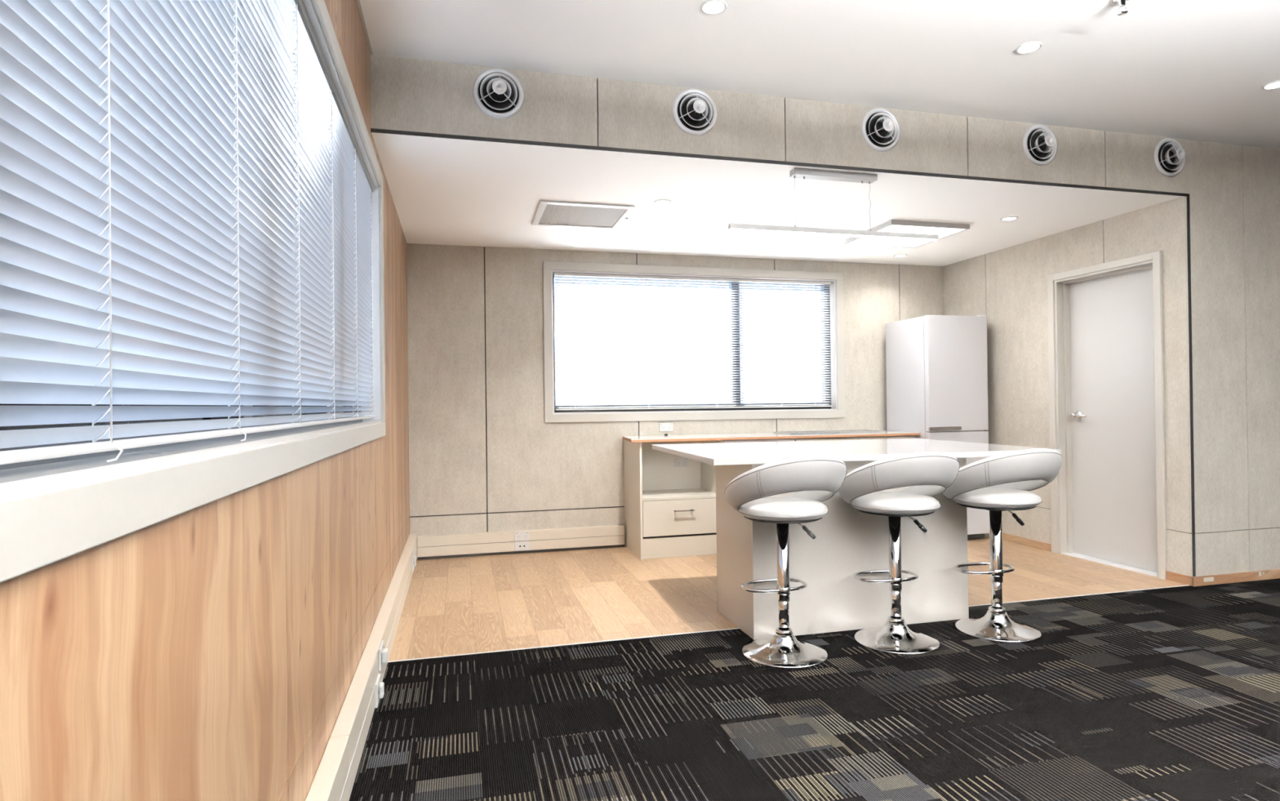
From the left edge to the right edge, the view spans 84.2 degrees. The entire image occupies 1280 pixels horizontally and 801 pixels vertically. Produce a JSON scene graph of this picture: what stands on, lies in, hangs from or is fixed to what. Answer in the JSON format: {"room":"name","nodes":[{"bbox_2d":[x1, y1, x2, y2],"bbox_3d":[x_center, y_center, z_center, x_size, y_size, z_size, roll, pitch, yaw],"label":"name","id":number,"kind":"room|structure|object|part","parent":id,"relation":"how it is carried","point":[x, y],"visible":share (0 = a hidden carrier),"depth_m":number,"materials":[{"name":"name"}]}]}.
{"room":"office break room","nodes":[
{"label":"office break room","id":0,"kind":"room"},
{"bbox_2d":[0,0,409,800],"bbox_3d":[-0.686,-0.217,0.883,0.140,2.766,9.284,-1,0,-14],"label":"wall","id":1,"kind":"structure","parent":0,"point":[213,651],"depth_m":1.14,"materials":[{"name":"brown wood"}]},
{"bbox_2d":[0,0,385,582],"bbox_3d":[-0.925,-0.484,1.824,0.168,1.284,3.462,-1,0,-14],"label":"window","id":2,"kind":"structure","parent":1,"relation":"in","point":[53,509],"depth_m":0.94,"materials":[{"name":"paint"}]},
{"bbox_3d":[-0.796,-0.489,1.088,0.005,1.108,0.970,-1,0,-14],"label":"pane","id":3,"kind":"part","parent":2,"relation":"part of","materials":[{"name":"clear glass"}]},
{"bbox_3d":[-0.973,-0.483,1.812,0.070,1.128,3.306,-1,0,-14],"label":"frame","id":4,"kind":"part","parent":2,"relation":"part of","materials":[{"name":"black metal"}]},
{"bbox_2d":[0,0,374,464],"bbox_3d":[-0.882,-0.485,1.830,0.041,1.126,3.259,-1,0,-14],"label":"blind","id":5,"kind":"object","parent":2,"relation":"attached to","point":[186,186],"visible":1,"depth_m":1.04,"materials":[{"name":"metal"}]},
{"bbox_3d":[-0.634,-0.488,0.830,0.020,1.082,0.002,-1,0,-14],"label":"ladder cord","id":6,"kind":"part","parent":5,"relation":"part of","materials":[{"name":"white fabric"}]},
{"bbox_3d":[-0.882,0.063,1.825,0.022,0.011,3.259,-1,0,-14],"label":"rail","id":7,"kind":"part","parent":5,"relation":"part of","materials":[{"name":"white plastic"}]},
{"bbox_3d":[-0.758,-0.484,1.315,0.020,1.082,0.002,-1,0,-14],"label":"ladder cord","id":8,"kind":"part","parent":5,"relation":"part of","materials":[{"name":"white fabric"}]},
{"bbox_3d":[-0.886,-0.479,1.819,0.020,1.082,0.002,-1,0,-14],"label":"ladder cord","id":9,"kind":"part","parent":5,"relation":"part of","materials":[{"name":"white fabric"}]},
{"bbox_3d":[-1.013,-0.475,2.315,0.020,1.082,0.002,-1,0,-14],"label":"ladder cord","id":10,"kind":"part","parent":5,"relation":"part of","materials":[{"name":"white fabric"}]},
{"bbox_3d":[-0.894,-1.034,1.831,0.030,0.028,3.259,-1,0,-14],"label":"head rail","id":11,"kind":"part","parent":5,"relation":"part of","materials":[{"name":"metal"}]},
{"bbox_3d":[-1.147,-0.470,2.840,0.020,1.082,0.002,-1,0,-14],"label":"ladder cord","id":12,"kind":"part","parent":5,"relation":"part of","materials":[{"name":"white fabric"}]},
{"bbox_3d":[-1.280,-0.465,3.363,0.020,1.082,0.002,-1,0,-14],"label":"ladder cord","id":13,"kind":"part","parent":5,"relation":"part of","materials":[{"name":"white fabric"}]},
{"bbox_3d":[-1.040,-0.481,2.047,0.005,1.108,0.970,-1,0,-14],"label":"pane","id":14,"kind":"part","parent":2,"relation":"part of","materials":[{"name":"clear glass"}]},
{"bbox_3d":[-1.275,-0.473,2.969,0.005,1.108,0.894,-1,0,-14],"label":"pane","id":15,"kind":"part","parent":2,"relation":"part of","materials":[{"name":"clear glass"}]},
{"bbox_2d":[305,532,417,800],"bbox_3d":[-0.577,1.064,0.900,0.055,0.199,9.244,-1,0,-14],"label":"baseboard","id":16,"kind":"structure","parent":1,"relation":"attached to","point":[335,776],"depth_m":2.37,"materials":[{"name":"plastic"}]},
{"bbox_2d":[374,673,384,707],"bbox_3d":[-1.003,1.119,2.734,0.026,0.088,0.116,-1,0,-14],"label":"socket","id":17,"kind":"object","parent":16,"relation":"attached to","point":[379,686],"visible":1,"depth_m":2.71,"materials":[{"name":"white plastic"}]},
{"bbox_3d":[-1.011,1.119,2.732,0.009,0.088,0.116,-1,0,-14],"label":"plate","id":18,"kind":"part","parent":17,"relation":"part of","materials":[{"name":"white plastic"}]},
{"bbox_2d":[378,640,388,671],"bbox_3d":[-1.034,1.030,2.861,0.030,0.088,0.116,-1,0,-14],"label":"power socket","id":19,"kind":"object","parent":16,"relation":"attached to","point":[383,652],"visible":1,"depth_m":2.84,"materials":[{"name":"white plastic"}]},
{"bbox_3d":[-1.044,1.030,2.858,0.009,0.088,0.116,-1,0,-14],"label":"plate","id":20,"kind":"part","parent":19,"relation":"part of","materials":[{"name":"white plastic"}]},
{"bbox_2d":[412,549,416,572],"bbox_3d":[-1.543,1.094,4.841,0.022,0.130,0.116,-1,0,-14],"label":"power socket","id":21,"kind":"object","parent":16,"relation":"attached to","point":[414,557],"visible":1,"depth_m":4.82,"materials":[{"name":"white plastic"}]},
{"bbox_3d":[-1.549,1.094,4.839,0.009,0.130,0.116,-1,0,-14],"label":"plate","id":22,"kind":"part","parent":21,"relation":"part of","materials":[{"name":"white plastic"}]},
{"bbox_2d":[355,0,373,54],"bbox_3d":[-0.626,-1.580,0.900,0.012,0.002,9.264,-1,0,-14],"label":"trim","id":23,"kind":"structure","parent":1,"relation":"attached to","point":[358,3],"depth_m":2.96,"materials":[{"name":"paint"}]},
{"bbox_2d":[407,243,943,536],"bbox_3d":[0.514,-0.028,6.030,4.766,2.420,0.140,-1,0,-14],"label":"wall","id":24,"kind":"structure","parent":0,"point":[484,456],"depth_m":5.59,"materials":[{"name":"beige paint"}]},
{"bbox_2d":[417,524,624,559],"bbox_3d":[-0.908,1.107,5.559,1.604,0.173,0.050,-1,0,-14],"label":"baseboard","id":25,"kind":"structure","parent":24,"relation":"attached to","point":[490,543],"depth_m":5.51,"materials":[{"name":"plastic"}]},
{"bbox_2d":[514,540,529,551],"bbox_3d":[-0.919,1.135,5.525,0.116,0.073,0.010,-1,0,-14],"label":"socket","id":26,"kind":"object","parent":25,"relation":"attached to","point":[518,545],"visible":1,"depth_m":5.52,"materials":[{"name":"white plastic"}]},
{"bbox_2d":[514,530,529,541],"bbox_3d":[-0.920,1.056,5.524,0.116,0.073,0.012,-1,0,-14],"label":"power socket","id":27,"kind":"object","parent":25,"relation":"attached to","point":[523,535],"visible":1,"depth_m":5.52,"materials":[{"name":"white plastic"}]},
{"bbox_2d":[659,422,672,431],"bbox_3d":[0.218,0.220,5.874,0.116,0.072,0.012,-1,0,-14],"label":"power socket","id":28,"kind":"object","parent":24,"relation":"attached to","point":[663,426],"visible":1,"depth_m":5.87,"materials":[{"name":"white plastic"}]},
{"bbox_2d":[542,261,844,422],"bbox_3d":[0.502,-0.477,6.027,2.651,1.282,0.168,-1,0,-14],"label":"window","id":29,"kind":"structure","parent":24,"relation":"in","point":[549,268],"depth_m":6.01,"materials":[{"name":"paint"}]},
{"bbox_2d":[554,272,831,410],"bbox_3d":[0.508,-0.486,6.001,2.459,1.107,0.030,-1,0,-14],"label":"blind","id":30,"kind":"object","parent":29,"relation":"attached to","point":[557,275],"visible":1,"depth_m":6.00,"materials":[{"name":"white plastic"}]},
{"bbox_3d":[-0.533,-0.467,5.736,0.002,1.079,0.029,-1,0,-14],"label":"ladder cord","id":31,"kind":"part","parent":30,"relation":"part of","materials":[{"name":"white fabric"}]},
{"bbox_3d":[0.067,-0.473,5.889,0.002,1.079,0.029,-1,0,-14],"label":"ladder cord","id":32,"kind":"part","parent":30,"relation":"part of","materials":[{"name":"white fabric"}]},
{"bbox_3d":[0.502,-1.028,6.004,2.459,0.022,0.030,-1,0,-14],"label":"head rail","id":33,"kind":"part","parent":30,"relation":"part of","materials":[{"name":"white plastic"}]},
{"bbox_3d":[0.514,0.062,5.998,2.459,0.011,0.022,-1,0,-14],"label":"rail","id":34,"kind":"part","parent":30,"relation":"part of","materials":[{"name":"white plastic"}]},
{"bbox_3d":[0.649,-0.479,6.037,0.002,1.079,0.029,-1,0,-14],"label":"ladder cord","id":35,"kind":"part","parent":30,"relation":"part of","materials":[{"name":"white fabric"}]},
{"bbox_3d":[1.230,-0.485,6.186,0.002,1.079,0.029,-1,0,-14],"label":"ladder cord","id":36,"kind":"part","parent":30,"relation":"part of","materials":[{"name":"white fabric"}]},
{"bbox_3d":[1.540,-0.488,6.264,0.002,1.079,0.029,-1,0,-14],"label":"ladder cord","id":37,"kind":"part","parent":30,"relation":"part of","materials":[{"name":"white fabric"}]},
{"bbox_2d":[371,132,1183,266],"bbox_3d":[0.821,-1.278,4.937,5.046,0.100,2.352,-1,0,-14],"label":"ceiling","id":38,"kind":"structure","parent":0,"point":[444,191],"depth_m":4.42,"materials":[{"name":"paint"}]},
{"bbox_2d":[531,200,635,229],"bbox_3d":[-0.377,-1.209,4.639,0.612,0.014,0.570,-1,0,-14],"label":"ceiling vent","id":39,"kind":"object","parent":38,"relation":"in","point":[548,213],"visible":1,"depth_m":4.61,"materials":[{"name":"white plastic"}]},
{"bbox_2d":[653,199,671,204],"bbox_3d":[0.140,-1.221,4.362,0.109,0.007,0.109,-1,0,-14],"label":"recessed light","id":40,"kind":"object","parent":38,"relation":"in","point":[660,202],"visible":1,"depth_m":4.36,"materials":[{"name":"white plastic"}]},
{"bbox_2d":[789,167,877,209],"bbox_3d":[1.039,-1.138,3.842,0.523,0.196,0.060,-1,0,-14],"label":"canopy","id":41,"kind":"object","parent":38,"relation":"hanging from","point":[827,175],"depth_m":3.82,"materials":[{"name":"metal"}]},
{"bbox_3d":[1.266,-1.063,3.899,0.013,0.262,0.002,-1,0,-14],"label":"suspension cord","id":42,"kind":"part","parent":41,"relation":"part of","materials":[{"name":"metal"}]},
{"bbox_2d":[728,221,938,240],"bbox_3d":[1.058,-0.930,3.845,1.255,0.086,0.060,-1,0,-14],"label":"linear pendant","id":43,"kind":"object","parent":38,"relation":"hanging from","point":[744,227],"depth_m":3.83,"materials":[{"name":"metal"}]},
{"bbox_2d":[728,228,937,240],"bbox_3d":[1.073,-0.900,3.848,1.244,0.003,0.026,-1,0,-14],"label":"diffuser","id":44,"kind":"object","parent":43,"relation":"attached to","point":[806,231],"depth_m":3.85,"materials":[{"name":"white plastic"}]},
{"bbox_2d":[893,253,906,257],"bbox_3d":[2.225,-1.235,6.048,0.109,0.007,0.109,-1,0,-14],"label":"recessed light","id":45,"kind":"object","parent":38,"relation":"in","point":[900,255],"visible":1,"depth_m":6.05,"materials":[{"name":"white plastic"}]},
{"bbox_2d":[844,219,969,248],"bbox_3d":[1.951,-1.224,5.231,0.630,0.032,0.620,-1,0,-14],"label":"ceiling light panel","id":46,"kind":"object","parent":38,"relation":"attached to","point":[943,229],"visible":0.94,"depth_m":5.15,"materials":[{"name":"white plastic"}]},
{"bbox_2d":[855,225,957,244],"bbox_3d":[1.951,-1.234,5.231,0.590,0.006,0.580,-1,0,-14],"label":"diffuser","id":47,"kind":"object","parent":46,"relation":"attached to","point":[944,231],"depth_m":5.17,"materials":[{"name":"white plastic"}]},
{"bbox_2d":[1000,216,1017,221],"bbox_3d":[2.533,-1.246,4.856,0.109,0.007,0.109,-1,0,-14],"label":"recessed light","id":48,"kind":"object","parent":38,"relation":"in","point":[1009,218],"visible":1,"depth_m":4.85,"materials":[{"name":"white plastic"}]},
{"bbox_2d":[387,534,1185,661],"bbox_3d":[2.976,1.188,1.794,7.620,0.120,9.464,-1,0,-14],"label":"floor","id":49,"kind":"structure","parent":0,"point":[471,604],"depth_m":4.33,"materials":[{"name":"brown wood"}]},
{"bbox_2d":[623,439,723,559],"bbox_3d":[0.261,0.746,5.594,0.662,0.874,0.562,-1,0,-14],"label":"base cabinet","id":50,"kind":"object","parent":49,"relation":"on","point":[670,510],"visible":0.72,"depth_m":5.41,"materials":[{"name":"beige wood"}]},
{"bbox_3d":[0.323,0.882,5.363,0.622,0.264,0.017,-1,0,-14],"label":"drawer","id":51,"kind":"part","parent":50,"relation":"part of","materials":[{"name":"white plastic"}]},
{"bbox_2d":[675,457,688,466],"bbox_3d":[0.344,0.511,5.855,0.116,0.072,0.012,-1,0,-14],"label":"power socket","id":52,"kind":"object","parent":50,"relation":"attached to","point":[679,462],"visible":0.95,"depth_m":5.85,"materials":[{"name":"white plastic"}]},
{"bbox_3d":[0.329,0.829,5.339,0.160,0.010,0.035,-1,0,-14],"label":"handle","id":53,"kind":"part","parent":50,"relation":"part of","materials":[{"name":"grey metal"}]},
{"bbox_2d":[723,438,795,442],"bbox_3d":[0.874,0.740,5.756,0.598,0.872,0.512,-1,0,-14],"label":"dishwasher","id":54,"kind":"object","parent":49,"relation":"on","point":[773,439],"visible":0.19,"depth_m":5.51,"materials":[{"name":"metal"}]},
{"bbox_2d":[387,584,1188,662],"bbox_3d":[1.100,1.166,3.779,4.726,0.013,0.010,-1,0,-14],"label":"trim","id":55,"kind":"structure","parent":49,"relation":"on","point":[1185,584],"depth_m":3.50,"materials":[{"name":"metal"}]},
{"bbox_2d":[348,577,1279,800],"bbox_3d":[3.263,1.128,0.708,7.396,0.021,7.014,-1,0,-14],"label":"carpet","id":56,"kind":"object","parent":49,"relation":"on","point":[1171,693],"visible":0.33,"depth_m":2.59,"materials":[{"name":"grey carpet"}]},
{"bbox_2d":[724,455,847,668],"bbox_3d":[0.670,0.698,3.224,0.553,0.925,0.514,-1,0,-17],"label":"bar stool","id":57,"kind":"object","parent":56,"relation":"on","point":[820,477],"visible":1,"depth_m":3.13,"materials":[{"name":"white leather"}]},
{"bbox_3d":[0.656,0.496,3.262,0.406,0.074,0.406,-1,0,-17],"label":"seat","id":58,"kind":"part","parent":57,"relation":"part of","materials":[{"name":"white leather"}]},
{"bbox_3d":[0.657,0.534,3.262,0.356,0.010,0.356,-1,0,-17],"label":"seat","id":59,"kind":"part","parent":57,"relation":"part of","materials":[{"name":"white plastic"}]},
{"bbox_3d":[0.667,0.385,3.225,0.549,0.298,0.511,-1,0,-17],"label":"backrest","id":60,"kind":"part","parent":57,"relation":"part of","materials":[{"name":"white leather"}]},
{"bbox_2d":[652,438,1061,639],"bbox_3d":[1.139,0.715,4.110,1.890,0.894,1.280,-1,0,-12],"label":"kitchen island","id":61,"kind":"object","parent":56,"relation":"on","point":[848,540],"visible":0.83,"depth_m":3.61,"materials":[{"name":"plastic"}]},
{"bbox_3d":[0.494,0.737,3.701,0.018,0.861,0.493,-1,0,-14],"label":"panel","id":62,"kind":"part","parent":61,"relation":"part of","materials":[{"name":"plastic"}]},
{"bbox_3d":[1.142,0.729,3.606,1.226,0.861,0.013,-1,0,-14],"label":"panel","id":63,"kind":"part","parent":61,"relation":"part of","materials":[{"name":"plastic"}]},
{"bbox_2d":[838,451,959,654],"bbox_3d":[1.237,0.693,3.374,0.553,0.925,0.514,-1,0,-11],"label":"bar stool","id":64,"kind":"object","parent":56,"relation":"on","point":[931,473],"visible":0.99,"depth_m":3.29,"materials":[{"name":"white leather"}]},
{"bbox_3d":[1.226,0.490,3.414,0.406,0.074,0.406,-1,0,-11],"label":"seat","id":65,"kind":"part","parent":64,"relation":"part of","materials":[{"name":"white leather"}]},
{"bbox_3d":[1.227,0.528,3.414,0.356,0.010,0.356,-1,0,-11],"label":"seat","id":66,"kind":"part","parent":64,"relation":"part of","materials":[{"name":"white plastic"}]},
{"bbox_3d":[1.233,0.379,3.375,0.549,0.298,0.511,-1,0,-11],"label":"backrest","id":67,"kind":"part","parent":64,"relation":"part of","materials":[{"name":"white leather"}]},
{"bbox_2d":[942,448,1062,642],"bbox_3d":[1.797,0.687,3.517,0.553,0.925,0.514,-1,0,-15],"label":"bar stool","id":68,"kind":"object","parent":56,"relation":"on","point":[1011,476],"visible":0.98,"depth_m":3.43,"materials":[{"name":"white leather"}]},
{"bbox_3d":[1.785,0.523,3.556,0.356,0.010,0.356,-1,0,-15],"label":"seat","id":69,"kind":"part","parent":68,"relation":"part of","materials":[{"name":"white leather"}]},
{"bbox_3d":[1.785,0.485,3.556,0.406,0.074,0.406,-1,0,-15],"label":"seat","id":70,"kind":"part","parent":68,"relation":"part of","materials":[{"name":"white leather"}]},
{"bbox_3d":[1.794,0.373,3.518,0.549,0.298,0.511,-1,0,-15],"label":"backrest","id":71,"kind":"part","parent":68,"relation":"part of","materials":[{"name":"white leather"}]},
{"bbox_2d":[794,435,915,440],"bbox_3d":[1.702,0.731,5.963,1.090,0.874,0.560,-1,0,-14],"label":"base cabinet","id":72,"kind":"object","parent":49,"relation":"on","point":[902,436],"visible":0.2,"depth_m":5.74,"materials":[{"name":"white plastic"}]},
{"bbox_2d":[622,430,919,442],"bbox_3d":[1.054,0.288,5.803,2.449,0.023,0.558,-1,0,-14],"label":"countertop","id":73,"kind":"structure","parent":72,"relation":"on","point":[888,433],"depth_m":5.60,"materials":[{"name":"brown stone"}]},
{"bbox_2d":[773,429,885,434],"bbox_3d":[1.609,0.267,6.023,0.880,0.010,0.320,-1,0,-14],"label":"sink","id":74,"kind":"object","parent":73,"relation":"in","point":[852,430],"visible":0.98,"depth_m":5.97,"materials":[{"name":"silver metal"}]},
{"bbox_3d":[1.503,0.677,5.670,0.555,0.742,0.019,-1,0,-14],"label":"door","id":75,"kind":"part","parent":72,"relation":"part of","materials":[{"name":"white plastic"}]},
{"bbox_3d":[2.030,0.672,5.804,0.525,0.742,0.019,-1,0,-14],"label":"door","id":76,"kind":"part","parent":72,"relation":"part of","materials":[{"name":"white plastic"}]},
{"bbox_2d":[885,315,989,538],"bbox_3d":[2.551,0.227,6.078,0.584,1.864,0.620,-1,0,-14],"label":"fridge","id":77,"kind":"object","parent":49,"relation":"on","point":[936,366],"visible":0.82,"depth_m":5.84,"materials":[{"name":"metal"}]},
{"bbox_3d":[2.481,0.227,5.756,0.289,0.026,0.030,-1,0,-14],"label":"handle","id":78,"kind":"part","parent":77,"relation":"part of","materials":[{"name":"grey metal"}]},
{"bbox_3d":[2.606,-0.223,5.832,0.570,0.948,0.048,-1,0,-14],"label":"door","id":79,"kind":"part","parent":77,"relation":"part of","materials":[{"name":"metal"}]},
{"bbox_3d":[2.616,0.680,5.827,0.570,0.848,0.048,-1,0,-14],"label":"door","id":80,"kind":"part","parent":77,"relation":"part of","materials":[{"name":"metal"}]},
{"bbox_2d":[360,0,1279,149],"bbox_3d":[3.228,-1.677,0.690,7.620,0.100,7.150,-1,0,-14],"label":"ceiling","id":81,"kind":"structure","parent":0,"point":[1185,69],"depth_m":3.20,"materials":[{"name":"paint"}]},
{"bbox_2d":[700,0,727,14],"bbox_3d":[0.295,-1.578,2.842,0.109,0.007,0.109,-1,0,-14],"label":"recessed light","id":82,"kind":"object","parent":81,"relation":"in","point":[708,6],"visible":1,"depth_m":2.84,"materials":[{"name":"white plastic"}]},
{"bbox_2d":[1014,41,1042,53],"bbox_3d":[1.757,-1.593,3.201,0.109,0.007,0.109,-1,0,-14],"label":"recessed light","id":83,"kind":"object","parent":81,"relation":"in","point":[1031,46],"visible":1,"depth_m":3.20,"materials":[{"name":"white plastic"}]},
{"bbox_2d":[1111,0,1129,15],"bbox_3d":[1.918,-1.569,2.816,0.072,0.061,0.072,-1,0,-14],"label":"sprinkler head","id":84,"kind":"object","parent":81,"relation":"attached to","point":[1122,2],"visible":1,"depth_m":2.81},
{"bbox_2d":[1261,80,1279,89],"bbox_3d":[3.242,-1.608,3.611,0.109,0.007,0.109,-1,0,-14],"label":"recessed light","id":85,"kind":"object","parent":81,"relation":"in","point":[1273,85],"visible":1,"depth_m":3.62,"materials":[{"name":"white plastic"}]},
{"bbox_2d":[369,54,1279,576],"bbox_3d":[2.382,-0.234,4.106,7.400,2.766,0.013,-1,0,-14],"label":"wall","id":86,"kind":"structure","parent":0,"point":[407,95],"depth_m":4.21,"materials":[{"name":"beige paint"}]},
{"bbox_2d":[472,68,524,118],"bbox_3d":[-0.656,-1.444,3.298,0.236,0.236,0.076,-1,0,-14],"label":"air vent","id":87,"kind":"object","parent":86,"relation":"in","point":[498,93],"visible":1,"depth_m":3.32,"materials":[{"name":"metal"}]},
{"bbox_2d":[672,88,717,135],"bbox_3d":[0.286,-1.454,3.538,0.236,0.236,0.076,-1,0,-14],"label":"air vent","id":88,"kind":"object","parent":86,"relation":"in","point":[694,111],"visible":1,"depth_m":3.56,"materials":[{"name":"metal"}]},
{"bbox_2d":[370,128,1188,196],"bbox_3d":[1.084,-1.240,3.774,4.740,0.016,0.007,-1,0,-14],"label":"trim","id":89,"kind":"structure","parent":86,"relation":"attached to","point":[372,130],"depth_m":3.63,"materials":[{"name":"black plastic"}]},
{"bbox_2d":[861,107,900,151],"bbox_3d":[1.312,-1.464,3.800,0.236,0.236,0.076,-1,0,-14],"label":"air vent","id":90,"kind":"object","parent":86,"relation":"in","point":[880,129],"visible":1,"depth_m":3.82,"materials":[{"name":"metal"}]},
{"bbox_2d":[1022,124,1057,165],"bbox_3d":[2.320,-1.475,4.057,0.236,0.236,0.076,-1,0,-14],"label":"air vent","id":91,"kind":"object","parent":86,"relation":"in","point":[1039,142],"visible":1,"depth_m":4.08,"materials":[{"name":"metal"}]},
{"bbox_2d":[1154,137,1185,177],"bbox_3d":[3.244,-1.484,4.292,0.236,0.236,0.076,-1,0,-14],"label":"air vent","id":92,"kind":"object","parent":86,"relation":"in","point":[1169,154],"visible":1,"depth_m":4.31,"materials":[{"name":"metal"}]},
{"bbox_2d":[1186,193,1195,576],"bbox_3d":[3.386,-0.096,4.351,0.016,2.350,0.007,-1,0,-14],"label":"trim","id":93,"kind":"structure","parent":86,"relation":"attached to","point":[1188,196],"depth_m":4.35,"materials":[{"name":"black plastic"}]},
{"bbox_2d":[1191,568,1279,586],"bbox_3d":[4.686,1.096,4.666,2.685,0.057,0.016,-1,0,-14],"label":"baseboard","id":94,"kind":"structure","parent":86,"relation":"attached to","point":[1201,580],"depth_m":4.41,"materials":[{"name":"brown wood"}]},
{"bbox_2d":[943,196,1191,576],"bbox_3d":[3.155,-0.062,5.479,0.120,2.420,2.272,-1,0,-14],"label":"wall","id":95,"kind":"structure","parent":0,"point":[1008,286],"depth_m":5.44,"materials":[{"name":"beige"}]},
{"bbox_2d":[1002,532,1051,551],"bbox_3d":[3.056,1.121,5.647,0.011,0.057,0.570,-1,0,-14],"label":"baseboard","id":96,"kind":"structure","parent":95,"relation":"attached to","point":[1029,542],"depth_m":5.60,"materials":[{"name":"brown wood"}]},
{"bbox_2d":[1047,250,1166,579],"bbox_3d":[3.288,0.096,4.958,0.153,2.096,0.892,-1,0,-14],"label":"door","id":97,"kind":"structure","parent":95,"relation":"in","point":[1108,491],"depth_m":5.00,"materials":[{"name":"paint"}]},
{"bbox_3d":[3.233,0.111,5.205,0.066,0.066,0.146,-1,0,-14],"label":"lever handle","id":98,"kind":"part","parent":97,"relation":"part of","materials":[{"name":"silver metal"}]},
{"bbox_2d":[1165,570,1193,586],"bbox_3d":[3.370,1.110,4.417,0.011,0.057,0.176,-1,0,-14],"label":"baseboard","id":99,"kind":"structure","parent":95,"relation":"attached to","point":[1170,575],"depth_m":4.41,"materials":[{"name":"brown wood"}]}
]}

